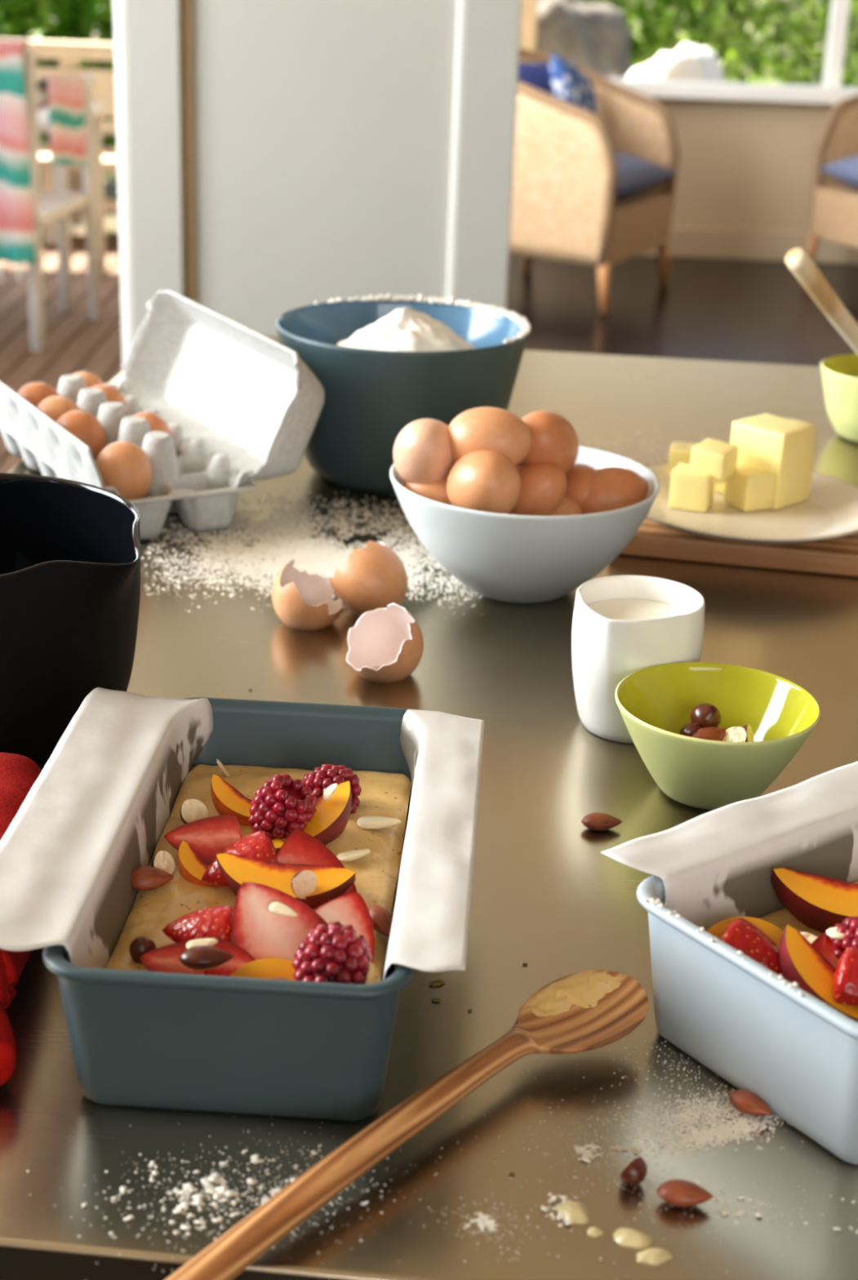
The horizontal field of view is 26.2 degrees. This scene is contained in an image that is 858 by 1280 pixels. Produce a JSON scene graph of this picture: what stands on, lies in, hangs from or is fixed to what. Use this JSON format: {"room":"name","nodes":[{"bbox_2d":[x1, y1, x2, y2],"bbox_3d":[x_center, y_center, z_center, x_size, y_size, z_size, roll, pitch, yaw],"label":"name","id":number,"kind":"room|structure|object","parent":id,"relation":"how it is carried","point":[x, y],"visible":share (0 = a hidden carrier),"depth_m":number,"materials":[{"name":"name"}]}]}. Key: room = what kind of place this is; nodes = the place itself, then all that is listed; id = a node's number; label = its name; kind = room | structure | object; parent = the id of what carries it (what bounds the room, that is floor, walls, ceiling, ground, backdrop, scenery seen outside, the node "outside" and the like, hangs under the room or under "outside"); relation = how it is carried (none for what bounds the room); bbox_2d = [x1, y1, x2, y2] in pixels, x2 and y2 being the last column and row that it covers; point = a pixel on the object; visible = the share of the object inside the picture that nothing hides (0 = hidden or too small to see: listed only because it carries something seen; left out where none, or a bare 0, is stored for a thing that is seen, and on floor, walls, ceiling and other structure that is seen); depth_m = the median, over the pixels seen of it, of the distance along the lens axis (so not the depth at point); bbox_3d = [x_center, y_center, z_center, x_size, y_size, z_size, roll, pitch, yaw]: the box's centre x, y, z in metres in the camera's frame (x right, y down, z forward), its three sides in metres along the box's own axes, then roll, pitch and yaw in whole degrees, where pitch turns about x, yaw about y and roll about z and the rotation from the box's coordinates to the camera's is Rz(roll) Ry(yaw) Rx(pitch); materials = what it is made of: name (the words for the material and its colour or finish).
{"room":"kitchen","nodes":[
{"label":"kitchen","id":0,"kind":"room"},
{"bbox_2d":[191,0,464,335],"bbox_3d":[-0.171,-1.218,3.129,0.477,2.600,0.090,2,21,0],"label":"wall partition","id":1,"kind":"structure","parent":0,"point":[323,129],"depth_m":3.22,"materials":[{"name":"beige paint"}]},
{"bbox_2d":[180,0,195,302],"bbox_3d":[-0.408,-1.219,3.107,0.019,2.600,0.057,2,21,0],"label":"trim","id":2,"kind":"structure","parent":1,"relation":"attached to","point":[185,5],"depth_m":3.22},
{"bbox_2d":[446,0,464,298],"bbox_3d":[0.059,-1.195,3.092,0.012,2.600,0.030,2,21,0],"label":"trim","id":3,"kind":"structure","parent":1,"relation":"attached to","point":[460,6],"depth_m":3.21,"materials":[{"name":"white paint"}]},
{"bbox_2d":[453,0,521,309],"bbox_3d":[0.114,-1.207,3.128,0.096,2.600,0.132,2,21,0],"label":"trim","id":4,"kind":"structure","parent":1,"relation":"attached to","point":[491,28],"depth_m":3.20,"materials":[{"name":"beige paint"}]},
{"bbox_2d":[506,253,857,366],"bbox_3d":[1.189,-0.761,5.713,3.480,0.050,4.740,2,21,0],"label":"floor","id":5,"kind":"structure","parent":0,"point":[713,309],"depth_m":6.76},
{"bbox_2d":[509,47,679,313],"bbox_3d":[0.499,-1.747,6.905,0.718,0.867,0.702,13,24,25],"label":"wicker armchair","id":6,"kind":"object","parent":5,"relation":"on","point":[588,188],"visible":0.77,"depth_m":6.64,"materials":[{"name":"wicker"}]},
{"bbox_2d":[518,59,572,95],"bbox_3d":[0.435,-1.994,6.818,0.323,0.285,0.154,-16,28,-39],"label":"cushion","id":7,"kind":"object","parent":6,"relation":"on","point":[536,75],"visible":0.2,"depth_m":6.73,"materials":[{"name":"blue fabric"}]},
{"bbox_2d":[550,49,598,115],"bbox_3d":[0.545,-1.995,6.859,0.165,0.388,0.416,11,23,22],"label":"cushion","id":8,"kind":"object","parent":6,"relation":"on","point":[570,84],"visible":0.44,"depth_m":6.76,"materials":[{"name":"blue fabric"}]},
{"bbox_2d":[614,151,678,199],"bbox_3d":[0.552,-1.743,6.877,0.600,0.170,0.560,13,24,25],"label":"seat cushion","id":9,"kind":"object","parent":6,"relation":"on","point":[641,175],"depth_m":6.86,"materials":[{"name":"blue fabric"}]},
{"bbox_2d":[806,93,857,261],"bbox_3d":[1.976,-1.816,7.220,0.718,0.867,0.702,-8,23,-23],"label":"wicker armchair","id":10,"kind":"object","parent":5,"relation":"on","point":[834,206],"visible":0.97,"depth_m":7.31,"materials":[{"name":"wicker"}]},
{"bbox_2d":[816,155,857,187],"bbox_3d":[1.923,-1.817,7.194,0.600,0.170,0.560,-8,23,-23],"label":"seat cushion","id":11,"kind":"object","parent":10,"relation":"on","point":[832,171],"depth_m":7.28,"materials":[{"name":"blue fabric"}]},
{"bbox_2d":[651,97,835,231],"bbox_3d":[1.279,-2.882,7.488,3.460,2.600,0.120,2,21,0],"label":"wall","id":12,"kind":"structure","parent":0,"point":[743,164],"depth_m":7.76,"materials":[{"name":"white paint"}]},
{"bbox_2d":[520,0,857,104],"bbox_3d":[1.613,-2.975,7.339,2.600,1.595,0.200,2,21,0],"label":"window","id":13,"kind":"structure","parent":12,"relation":"in","point":[831,91],"depth_m":7.53,"materials":[{"name":"white paint"}]},
{"bbox_2d":[635,226,857,263],"bbox_3d":[1.264,-1.682,7.819,3.400,0.125,0.027,2,21,0],"label":"baseboard","id":14,"kind":"structure","parent":12,"relation":"attached to","point":[683,242],"depth_m":7.81,"materials":[{"name":"white paint"}]},
{"bbox_3d":[0.210,1.069,0.977,5.300,0.050,5.440,2,21,0],"label":"floor","id":15,"kind":"structure","parent":0,"visible":0},
{"bbox_2d":[0,334,857,1279],"bbox_3d":[0.745,0.422,1.374,2.233,0.900,1.421,4,22,5],"label":"countertop","id":16,"kind":"structure","parent":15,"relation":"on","point":[545,896],"depth_m":0.76,"materials":[{"name":"metal"}]},
{"bbox_2d":[0,752,41,1085],"bbox_3d":[-0.200,0.108,0.774,0.095,0.058,0.210,2,21,0],"label":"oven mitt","id":17,"kind":"object","parent":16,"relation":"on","point":[19,773],"visible":0.46,"depth_m":0.74,"materials":[{"name":"red fabric"}]},
{"bbox_2d":[0,472,142,770],"bbox_3d":[-0.236,-0.006,0.969,0.184,0.124,0.178,2,21,0],"label":"pitcher","id":18,"kind":"object","parent":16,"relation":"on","point":[71,550],"visible":0.8,"depth_m":0.92,"materials":[{"name":"black ceramic"}]},
{"bbox_2d":[0,289,324,540],"bbox_3d":[-0.218,-0.179,1.406,0.193,0.125,0.298,-10,24,-28],"label":"egg carton","id":19,"kind":"object","parent":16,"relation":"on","point":[239,406],"visible":0.84,"depth_m":1.40,"materials":[{"name":"cardboard"}]},
{"bbox_2d":[17,382,60,407],"bbox_3d":[-0.309,-0.178,1.457,0.041,0.053,0.041,11,23,22],"label":"egg","id":20,"kind":"object","parent":19,"relation":"in","point":[35,393],"visible":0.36,"depth_m":1.44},
{"bbox_2d":[36,395,80,422],"bbox_3d":[-0.285,-0.162,1.419,0.041,0.053,0.041,-3,22,-13],"label":"egg","id":21,"kind":"object","parent":19,"relation":"in","point":[55,406],"visible":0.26,"depth_m":1.40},
{"bbox_2d":[56,410,106,462],"bbox_3d":[-0.263,-0.146,1.382,0.041,0.053,0.041,15,25,29],"label":"egg","id":22,"kind":"object","parent":19,"relation":"in","point":[82,424],"visible":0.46,"depth_m":1.36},
{"bbox_2d":[95,440,151,500],"bbox_3d":[-0.217,-0.115,1.307,0.041,0.053,0.041,13,24,25],"label":"egg","id":23,"kind":"object","parent":19,"relation":"in","point":[124,466],"visible":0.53,"depth_m":1.29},
{"bbox_2d":[0,374,257,540],"bbox_3d":[-0.244,-0.148,1.407,0.244,0.066,0.307,2,22,0],"label":"tray","id":24,"kind":"object","parent":19,"relation":"attached to","point":[199,475],"depth_m":1.39,"materials":[{"name":"cardboard"}]},
{"bbox_2d":[42,697,417,1120],"bbox_3d":[-0.068,0.106,0.782,0.136,0.065,0.252,3,22,2],"label":"pan","id":25,"kind":"object","parent":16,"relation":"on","point":[145,1039],"visible":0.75,"depth_m":0.68,"materials":[{"name":"blue metal"}]},
{"bbox_2d":[0,687,484,981],"bbox_3d":[-0.075,0.099,0.781,0.187,0.072,0.246,3,22,2],"label":"parchment paper","id":26,"kind":"object","parent":25,"relation":"in","point":[99,810],"visible":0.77,"depth_m":0.76,"materials":[{"name":"paper"}]},
{"bbox_2d":[104,764,411,984],"bbox_3d":[-0.068,0.113,0.785,0.107,0.033,0.230,3,22,2],"label":"batter","id":27,"kind":"object","parent":26,"relation":"on","point":[384,794],"visible":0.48,"depth_m":0.80,"materials":[{"name":"food"}]},
{"bbox_2d":[130,866,173,891],"bbox_3d":[-0.117,0.100,0.767,0.019,0.009,0.012,7,22,13],"label":"almond","id":28,"kind":"object","parent":27,"relation":"on","point":[143,878],"visible":1,"depth_m":0.76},
{"bbox_2d":[138,940,204,974],"bbox_3d":[-0.094,0.129,0.707,0.034,0.017,0.025,-1,22,-8],"label":"strawberry piece","id":29,"kind":"object","parent":27,"relation":"on","point":[165,959],"visible":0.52,"depth_m":0.70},
{"bbox_2d":[204,937,255,976],"bbox_3d":[-0.076,0.125,0.704,0.021,0.015,0.015,9,22,17],"label":"strawberry piece","id":30,"kind":"object","parent":29,"relation":"on","point":[242,957],"visible":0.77,"depth_m":0.70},
{"bbox_2d":[161,905,234,942],"bbox_3d":[-0.089,0.111,0.724,0.030,0.014,0.026,7,22,13],"label":"strawberry piece","id":31,"kind":"object","parent":27,"relation":"on","point":[215,922],"visible":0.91,"depth_m":0.72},
{"bbox_2d":[177,840,226,887],"bbox_3d":[-0.098,0.098,0.778,0.029,0.015,0.012,21,28,39],"label":"slice","id":32,"kind":"object","parent":27,"relation":"on","point":[191,867],"visible":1,"depth_m":0.78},
{"bbox_2d":[164,814,242,866],"bbox_3d":[-0.098,0.090,0.797,0.034,0.017,0.027,-4,22,-15],"label":"strawberry piece","id":33,"kind":"object","parent":27,"relation":"on","point":[208,837],"visible":0.85,"depth_m":0.80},
{"bbox_2d":[178,945,234,970],"bbox_3d":[-0.084,0.120,0.693,0.021,0.008,0.012,-1,22,-8],"label":"almond","id":34,"kind":"object","parent":27,"relation":"on","point":[200,957],"visible":1,"depth_m":0.69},
{"bbox_2d":[210,773,252,826],"bbox_3d":[-0.087,0.075,0.833,0.037,0.019,0.015,14,24,27],"label":"slice","id":35,"kind":"object","parent":27,"relation":"on","point":[226,799],"visible":0.7,"depth_m":0.83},
{"bbox_2d":[200,830,278,886],"bbox_3d":[-0.078,0.092,0.771,0.033,0.018,0.029,-10,24,-28],"label":"strawberry piece","id":36,"kind":"object","parent":27,"relation":"on","point":[257,846],"visible":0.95,"depth_m":0.77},
{"bbox_2d":[230,957,294,980],"bbox_3d":[-0.060,0.128,0.699,0.038,0.012,0.015,0,22,-5],"label":"slice","id":37,"kind":"object","parent":27,"relation":"on","point":[269,967],"visible":0.2,"depth_m":0.70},
{"bbox_2d":[232,882,328,961],"bbox_3d":[-0.057,0.115,0.714,0.039,0.038,0.028,-4,22,-14],"label":"strawberry piece","id":38,"kind":"object","parent":27,"relation":"on","point":[262,933],"visible":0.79,"depth_m":0.71,"materials":[{"name":"food"}]},
{"bbox_2d":[248,773,317,839],"bbox_3d":[-0.064,0.075,0.806,0.030,0.032,0.028,9,22,16],"label":"raspberry","id":39,"kind":"object","parent":27,"relation":"on","point":[282,806],"visible":0.95,"depth_m":0.80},
{"bbox_2d":[216,852,355,909],"bbox_3d":[-0.061,0.104,0.761,0.059,0.022,0.024,4,22,5],"label":"slice","id":40,"kind":"object","parent":27,"relation":"on","point":[332,882],"visible":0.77,"depth_m":0.76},
{"bbox_2d":[290,870,316,898],"bbox_3d":[-0.052,0.099,0.751,0.012,0.012,0.007,-13,26,-34],"label":"hazelnut","id":41,"kind":"object","parent":40,"relation":"on","point":[304,882],"visible":1,"depth_m":0.75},
{"bbox_2d":[271,780,351,853],"bbox_3d":[-0.053,0.083,0.807,0.054,0.029,0.022,-11,25,-31],"label":"slice","id":42,"kind":"object","parent":27,"relation":"on","point":[330,820],"visible":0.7,"depth_m":0.81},
{"bbox_2d":[275,829,356,895],"bbox_3d":[-0.048,0.096,0.769,0.038,0.027,0.026,3,22,3],"label":"strawberry piece","id":43,"kind":"object","parent":27,"relation":"on","point":[300,847],"visible":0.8,"depth_m":0.77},
{"bbox_2d":[301,764,361,813],"bbox_3d":[-0.047,0.069,0.838,0.031,0.026,0.026,12,24,23],"label":"raspberry","id":44,"kind":"object","parent":27,"relation":"on","point":[327,775],"visible":0.53,"depth_m":0.83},
{"bbox_2d":[292,921,372,984],"bbox_3d":[-0.037,0.122,0.691,0.029,0.030,0.034,11,23,21],"label":"raspberry","id":45,"kind":"object","parent":27,"relation":"on","point":[333,953],"visible":0.74,"depth_m":0.68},
{"bbox_2d":[314,891,374,963],"bbox_3d":[-0.036,0.115,0.729,0.034,0.022,0.030,6,22,9],"label":"strawberry piece","id":46,"kind":"object","parent":27,"relation":"on","point":[350,908],"visible":0.45,"depth_m":0.73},
{"bbox_2d":[368,905,392,937],"bbox_3d":[-0.019,0.113,0.742,0.015,0.008,0.010,17,26,32],"label":"almond","id":47,"kind":"object","parent":27,"relation":"on","point":[381,917],"visible":0.84,"depth_m":0.74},
{"bbox_2d":[26,1116,440,1278],"bbox_3d":[-0.068,0.193,0.646,0.148,0.003,0.088,0,22,-4],"label":"spilled flour","id":48,"kind":"object","parent":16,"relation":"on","point":[210,1188],"visible":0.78,"depth_m":0.65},
{"bbox_2d":[271,559,344,631],"bbox_3d":[-0.076,-0.027,1.159,0.046,0.044,0.047,-2,22,-9],"label":"shell","id":49,"kind":"object","parent":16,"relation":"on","point":[301,600],"visible":1,"depth_m":1.15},
{"bbox_2d":[140,487,483,617],"bbox_3d":[-0.063,-0.072,1.322,0.274,0.001,0.316,2,21,0],"label":"spilled flour","id":50,"kind":"object","parent":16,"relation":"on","point":[323,561],"visible":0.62,"depth_m":1.29,"materials":[{"name":"food"}]},
{"bbox_2d":[328,540,408,615],"bbox_3d":[-0.037,-0.040,1.182,0.049,0.050,0.047,16,25,31],"label":"shell","id":51,"kind":"object","parent":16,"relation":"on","point":[373,577],"visible":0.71,"depth_m":1.17,"materials":[{"name":"food"}]},
{"bbox_2d":[346,603,423,682],"bbox_3d":[-0.026,0.003,1.085,0.046,0.046,0.047,2,22,-1],"label":"shell","id":52,"kind":"object","parent":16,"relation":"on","point":[390,638],"visible":1,"depth_m":1.10,"materials":[{"name":"food"}]},
{"bbox_2d":[275,299,528,495],"bbox_3d":[-0.023,-0.191,1.464,0.198,0.121,0.198,19,27,36],"label":"mixing bowl","id":53,"kind":"object","parent":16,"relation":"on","point":[371,395],"visible":0.59,"depth_m":1.39,"materials":[{"name":"ceramic"}]},
{"bbox_2d":[336,307,475,351],"bbox_3d":[-0.017,-0.235,1.443,0.156,0.052,0.156,2,21,0],"label":"heap","id":54,"kind":"object","parent":53,"relation":"in","point":[405,329],"visible":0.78,"depth_m":1.42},
{"bbox_2d":[314,293,531,343],"bbox_3d":[0.013,-0.264,1.478,0.199,0.007,0.100,19,27,36],"label":"flour","id":55,"kind":"object","parent":53,"relation":"on","point":[513,315],"visible":1,"depth_m":1.51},
{"bbox_2d":[165,969,648,1279],"bbox_3d":[-0.009,0.175,0.667,0.252,0.020,0.041,-18,29,-41],"label":"wooden spoon","id":56,"kind":"object","parent":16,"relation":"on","point":[586,1011],"visible":1,"depth_m":0.67,"materials":[{"name":"brown wood"}]},
{"bbox_2d":[155,1039,857,1279],"bbox_3d":[0.058,0.187,0.675,0.278,0.002,0.216,16,25,31],"label":"spilled flour","id":57,"kind":"object","parent":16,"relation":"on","point":[726,1131],"visible":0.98,"depth_m":0.69,"materials":[{"name":"food"}]},
{"bbox_2d":[728,1089,771,1115],"bbox_3d":[0.122,0.176,0.699,0.019,0.007,0.010,19,27,37],"label":"almond","id":58,"kind":"object","parent":57,"relation":"on","point":[746,1102],"visible":1,"depth_m":0.70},
{"bbox_2d":[390,445,660,603],"bbox_3d":[0.062,-0.072,1.227,0.178,0.079,0.178,2,21,0],"label":"egg bowl","id":59,"kind":"object","parent":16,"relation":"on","point":[500,557],"visible":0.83,"depth_m":1.17,"materials":[{"name":"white ceramic"}]},
{"bbox_2d":[400,475,451,513],"bbox_3d":[0.007,-0.094,1.212,0.053,0.042,0.042,11,23,21],"label":"egg","id":60,"kind":"object","parent":59,"relation":"in","point":[437,491],"visible":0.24,"depth_m":1.19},
{"bbox_2d":[392,417,453,484],"bbox_3d":[-0.002,-0.122,1.204,0.046,0.049,0.054,10,23,19],"label":"egg","id":61,"kind":"object","parent":60,"relation":"on","point":[422,453],"visible":0.9,"depth_m":1.18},
{"bbox_2d":[446,450,520,514],"bbox_3d":[0.036,-0.099,1.182,0.047,0.050,0.059,-4,22,-16],"label":"egg","id":62,"kind":"object","parent":59,"relation":"in","point":[485,481],"visible":0.9,"depth_m":1.16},
{"bbox_2d":[448,406,532,465],"bbox_3d":[0.038,-0.128,1.191,0.058,0.046,0.045,12,24,24],"label":"egg","id":63,"kind":"object","parent":62,"relation":"on","point":[500,430],"visible":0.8,"depth_m":1.17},
{"bbox_2d":[550,495,583,515],"bbox_3d":[0.076,-0.077,1.224,0.053,0.043,0.042,-2,22,-9],"label":"egg","id":64,"kind":"object","parent":59,"relation":"in","point":[569,506],"visible":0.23,"depth_m":1.21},
{"bbox_2d":[507,462,567,515],"bbox_3d":[0.068,-0.097,1.208,0.047,0.046,0.041,13,24,25],"label":"egg","id":65,"kind":"object","parent":64,"relation":"on","point":[544,486],"visible":0.63,"depth_m":1.19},
{"bbox_2d":[515,410,578,474],"bbox_3d":[0.075,-0.128,1.214,0.046,0.050,0.055,12,23,23],"label":"egg","id":66,"kind":"object","parent":65,"relation":"on","point":[555,440],"visible":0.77,"depth_m":1.19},
{"bbox_2d":[564,463,595,507],"bbox_3d":[0.101,-0.098,1.240,0.042,0.043,0.053,-4,22,-15],"label":"egg","id":67,"kind":"object","parent":59,"relation":"in","point":[579,478],"visible":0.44,"depth_m":1.22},
{"bbox_2d":[581,466,649,518],"bbox_3d":[0.122,-0.094,1.233,0.057,0.044,0.044,-5,22,-17],"label":"egg","id":68,"kind":"object","parent":59,"relation":"in","point":[611,488],"visible":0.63,"depth_m":1.21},
{"bbox_2d":[555,1200,589,1224],"bbox_3d":[0.051,0.199,0.642,0.011,0.003,0.014,-5,23,-18],"label":"drip","id":69,"kind":"object","parent":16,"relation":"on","point":[576,1212],"visible":1,"depth_m":0.64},
{"bbox_2d":[581,812,622,831],"bbox_3d":[0.086,0.090,0.914,0.021,0.008,0.012,1,22,-4],"label":"almond","id":70,"kind":"object","parent":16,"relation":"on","point":[597,821],"visible":1,"depth_m":0.91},
{"bbox_2d":[613,1227,653,1249],"bbox_3d":[0.070,0.204,0.630,0.014,0.003,0.009,10,23,19],"label":"drip","id":71,"kind":"object","parent":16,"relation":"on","point":[625,1237],"visible":1,"depth_m":0.63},
{"bbox_2d":[619,1156,647,1185],"bbox_3d":[0.073,0.190,0.657,0.008,0.011,0.011,22,29,40],"label":"hazelnut","id":72,"kind":"object","parent":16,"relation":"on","point":[634,1173],"visible":1,"depth_m":0.65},
{"bbox_2d":[571,575,704,743],"bbox_3d":[0.114,0.012,1.022,0.072,0.077,0.072,-4,22,-15],"label":"cup","id":73,"kind":"object","parent":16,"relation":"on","point":[623,626],"visible":0.83,"depth_m":1.00,"materials":[{"name":"white ceramic"}]},
{"bbox_2d":[656,1179,713,1207],"bbox_3d":[0.090,0.195,0.648,0.020,0.008,0.011,4,22,6],"label":"almond","id":74,"kind":"object","parent":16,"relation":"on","point":[676,1193],"visible":1,"depth_m":0.65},
{"bbox_2d":[614,662,820,809],"bbox_3d":[0.146,0.055,0.950,0.104,0.052,0.104,2,21,0],"label":"bowl","id":75,"kind":"object","parent":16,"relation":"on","point":[654,703],"visible":0.93,"depth_m":0.95,"materials":[{"name":"ceramic"}]},
{"bbox_2d":[689,703,720,728],"bbox_3d":[0.144,0.040,0.958,0.016,0.017,0.016,-5,23,-18],"label":"hazelnut","id":76,"kind":"object","parent":75,"relation":"in","point":[705,715],"visible":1,"depth_m":0.95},
{"bbox_2d":[619,517,857,577],"bbox_3d":[0.350,-0.076,1.349,0.420,0.017,0.165,6,22,10],"label":"chopping board","id":77,"kind":"object","parent":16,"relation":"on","point":[838,556],"visible":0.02,"depth_m":1.29,"materials":[{"name":"brown wood"}]},
{"bbox_2d":[645,463,857,545],"bbox_3d":[0.232,-0.096,1.340,0.190,0.017,0.190,-17,28,-39],"label":"plate","id":78,"kind":"object","parent":77,"relation":"on","point":[830,511],"visible":0.64,"depth_m":1.33,"materials":[{"name":"beige ceramic"}]},
{"bbox_2d":[667,441,697,475],"bbox_3d":[0.197,-0.135,1.408,0.027,0.027,0.027,6,22,9],"label":"butter cube","id":79,"kind":"object","parent":78,"relation":"on","point":[679,451],"visible":0.5,"depth_m":1.40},
{"bbox_2d":[668,462,715,512],"bbox_3d":[0.193,-0.112,1.346,0.029,0.029,0.030,9,22,17],"label":"butter cube","id":80,"kind":"object","parent":78,"relation":"on","point":[691,490],"visible":0.88,"depth_m":1.33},
{"bbox_2d":[689,438,738,484],"bbox_3d":[0.207,-0.130,1.339,0.028,0.026,0.028,15,25,30],"label":"butter cube","id":81,"kind":"object","parent":80,"relation":"on","point":[717,458],"visible":1,"depth_m":1.33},
{"bbox_2d":[724,464,775,511],"bbox_3d":[0.236,-0.112,1.351,0.028,0.028,0.028,-9,24,-26],"label":"butter cube","id":82,"kind":"object","parent":78,"relation":"on","point":[750,488],"visible":0.93,"depth_m":1.34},
{"bbox_2d":[729,413,817,509],"bbox_3d":[0.254,-0.133,1.366,0.048,0.058,0.044,22,29,40],"label":"butter block","id":83,"kind":"object","parent":78,"relation":"on","point":[784,447],"visible":0.75,"depth_m":1.35,"materials":[{"name":"food"}]},
{"bbox_2d":[636,875,857,1165],"bbox_3d":[0.215,0.124,0.762,0.252,0.065,0.136,-14,26,-35],"label":"pan","id":84,"kind":"object","parent":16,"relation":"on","point":[725,1011],"visible":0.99,"depth_m":0.69,"materials":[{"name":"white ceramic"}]},
{"bbox_2d":[600,760,857,931],"bbox_3d":[0.217,0.119,0.761,0.244,0.069,0.171,-14,26,-34],"label":"parchment paper","id":85,"kind":"object","parent":84,"relation":"in","point":[715,866],"visible":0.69,"depth_m":0.77,"materials":[{"name":"paper"}]},
{"bbox_2d":[759,880,857,937],"bbox_3d":[0.215,0.133,0.765,0.230,0.032,0.107,-14,26,-34],"label":"batter","id":86,"kind":"object","parent":85,"relation":"on","point":[780,918],"visible":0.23,"depth_m":0.77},
{"bbox_2d":[706,916,782,946],"bbox_3d":[0.126,0.119,0.739,0.043,0.015,0.018,0,22,-6],"label":"slice","id":87,"kind":"object","parent":86,"relation":"on","point":[773,932],"visible":0.28,"depth_m":0.74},
{"bbox_2d":[719,918,781,975],"bbox_3d":[0.127,0.122,0.718,0.033,0.018,0.029,19,27,37],"label":"strawberry piece","id":88,"kind":"object","parent":86,"relation":"on","point":[741,935],"visible":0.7,"depth_m":0.71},
{"bbox_2d":[770,867,857,933],"bbox_3d":[0.172,0.112,0.758,0.064,0.024,0.025,5,22,7],"label":"slice","id":89,"kind":"object","parent":86,"relation":"on","point":[820,903],"visible":0.92,"depth_m":0.76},
{"bbox_2d":[778,924,857,1022],"bbox_3d":[0.152,0.133,0.702,0.052,0.031,0.022,18,27,35],"label":"slice","id":90,"kind":"object","parent":86,"relation":"on","point":[801,962],"visible":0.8,"depth_m":0.70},
{"bbox_2d":[832,946,857,1006],"bbox_3d":[0.168,0.127,0.694,0.032,0.015,0.028,13,24,26],"label":"strawberry piece","id":91,"kind":"object","parent":90,"relation":"on","point":[845,977],"visible":1,"depth_m":0.69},
{"bbox_2d":[831,915,857,959],"bbox_3d":[0.169,0.120,0.719,0.030,0.026,0.025,19,27,37],"label":"raspberry","id":92,"kind":"object","parent":86,"relation":"on","point":[849,926],"visible":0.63,"depth_m":0.71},
{"bbox_2d":[820,354,857,443],"bbox_3d":[0.400,-0.210,1.631,0.111,0.063,0.111,2,21,0],"label":"bowl","id":93,"kind":"object","parent":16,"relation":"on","point":[840,372],"visible":1,"depth_m":1.61,"materials":[{"name":"ceramic"}]},
{"bbox_2d":[785,247,857,354],"bbox_3d":[0.368,-0.258,1.586,0.189,0.171,0.028,-12,25,-32],"label":"spoon","id":94,"kind":"object","parent":93,"relation":"in","point":[797,260],"visible":1,"depth_m":1.53,"materials":[{"name":"brown wood"}]},
{"bbox_3d":[-0.431,-2.110,5.367,0.100,2.600,4.680,2,21,0],"label":"wall","id":95,"kind":"structure","parent":0,"visible":0},
{"bbox_2d":[113,0,133,369],"bbox_3d":[-0.520,-1.235,3.138,0.023,2.600,0.130,2,21,0],"label":"trim","id":96,"kind":"structure","parent":95,"relation":"attached to","point":[119,9],"depth_m":3.23,"materials":[{"name":"white paint"}]},
{"bbox_2d":[124,0,184,340],"bbox_3d":[-0.463,-1.228,3.127,0.092,2.600,0.135,2,21,0],"label":"trim","id":97,"kind":"structure","parent":95,"relation":"attached to","point":[153,27],"depth_m":3.20,"materials":[{"name":"beige paint"}]},
{"label":"outside","id":98,"kind":"structure","parent":0,"visible":0},
{"bbox_2d":[0,229,123,472],"bbox_3d":[-2.240,-0.896,5.699,3.323,0.028,4.800,2,21,0],"label":"deck","id":99,"kind":"object","parent":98,"point":[75,343],"visible":0.12,"depth_m":6.12,"materials":[{"name":"wood"}]},
{"bbox_2d":[0,38,119,244],"bbox_3d":[-2.297,-2.119,7.707,3.050,0.770,0.530,2,21,0],"label":"railing","id":100,"kind":"object","parent":99,"relation":"on","point":[69,52],"visible":0.22,"depth_m":7.73,"materials":[{"name":"wood"}]},
{"bbox_2d":[22,44,102,351],"bbox_3d":[-1.436,-1.450,5.892,0.620,0.918,0.554,4,22,6],"label":"outdoor chair","id":101,"kind":"object","parent":99,"relation":"on","point":[48,206],"visible":0.77,"depth_m":5.79,"materials":[{"name":"wood"}]},
{"bbox_2d":[0,39,86,281],"bbox_3d":[-1.383,-1.519,5.738,0.552,0.697,0.529,2,21,0],"label":"towel","id":102,"kind":"object","parent":101,"relation":"hanging from","point":[67,126],"visible":0.95,"depth_m":5.57,"materials":[{"name":"fabric"}]},
{"bbox_2d":[37,102,106,311],"bbox_3d":[-1.724,-1.573,6.570,1.035,0.630,0.750,2,21,0],"label":"outdoor chair","id":103,"kind":"object","parent":99,"relation":"on","point":[61,180],"visible":0.54,"depth_m":6.35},
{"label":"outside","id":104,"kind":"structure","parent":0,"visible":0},
{"bbox_2d":[4,6,857,232],"bbox_3d":[0.210,-5.600,18.375,28.000,0.100,21.700,2,21,0],"label":"ground","id":105,"kind":"structure","parent":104,"point":[110,189],"depth_m":10.22,"materials":[{"name":"plant"}]},
{"bbox_2d":[0,0,118,190],"bbox_3d":[-2.294,-2.934,8.618,4.256,1.557,1.418,2,21,0],"label":"hedge","id":106,"kind":"object","parent":105,"relation":"on","point":[78,19],"visible":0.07,"depth_m":8.43,"materials":[{"name":"green plant"}]},
{"bbox_2d":[535,0,632,78],"bbox_3d":[0.533,-2.769,9.696,1.001,1.607,0.843,11,23,21],"label":"boulder","id":107,"kind":"object","parent":105,"relation":"on","point":[595,37],"visible":0.11,"depth_m":9.35,"materials":[{"name":"grey stone"}]},
{"bbox_2d":[626,42,724,81],"bbox_3d":[1.178,-2.353,8.996,0.706,1.075,0.528,2,21,0],"label":"boulder","id":108,"kind":"object","parent":105,"relation":"on","point":[688,62],"visible":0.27,"depth_m":8.71,"materials":[{"name":"stone"}]},
{"bbox_2d":[586,0,857,86],"bbox_3d":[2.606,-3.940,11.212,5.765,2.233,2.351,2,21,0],"label":"shrubbery","id":109,"kind":"object","parent":105,"relation":"on","point":[738,52],"visible":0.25,"depth_m":10.79,"materials":[{"name":"green plant"}]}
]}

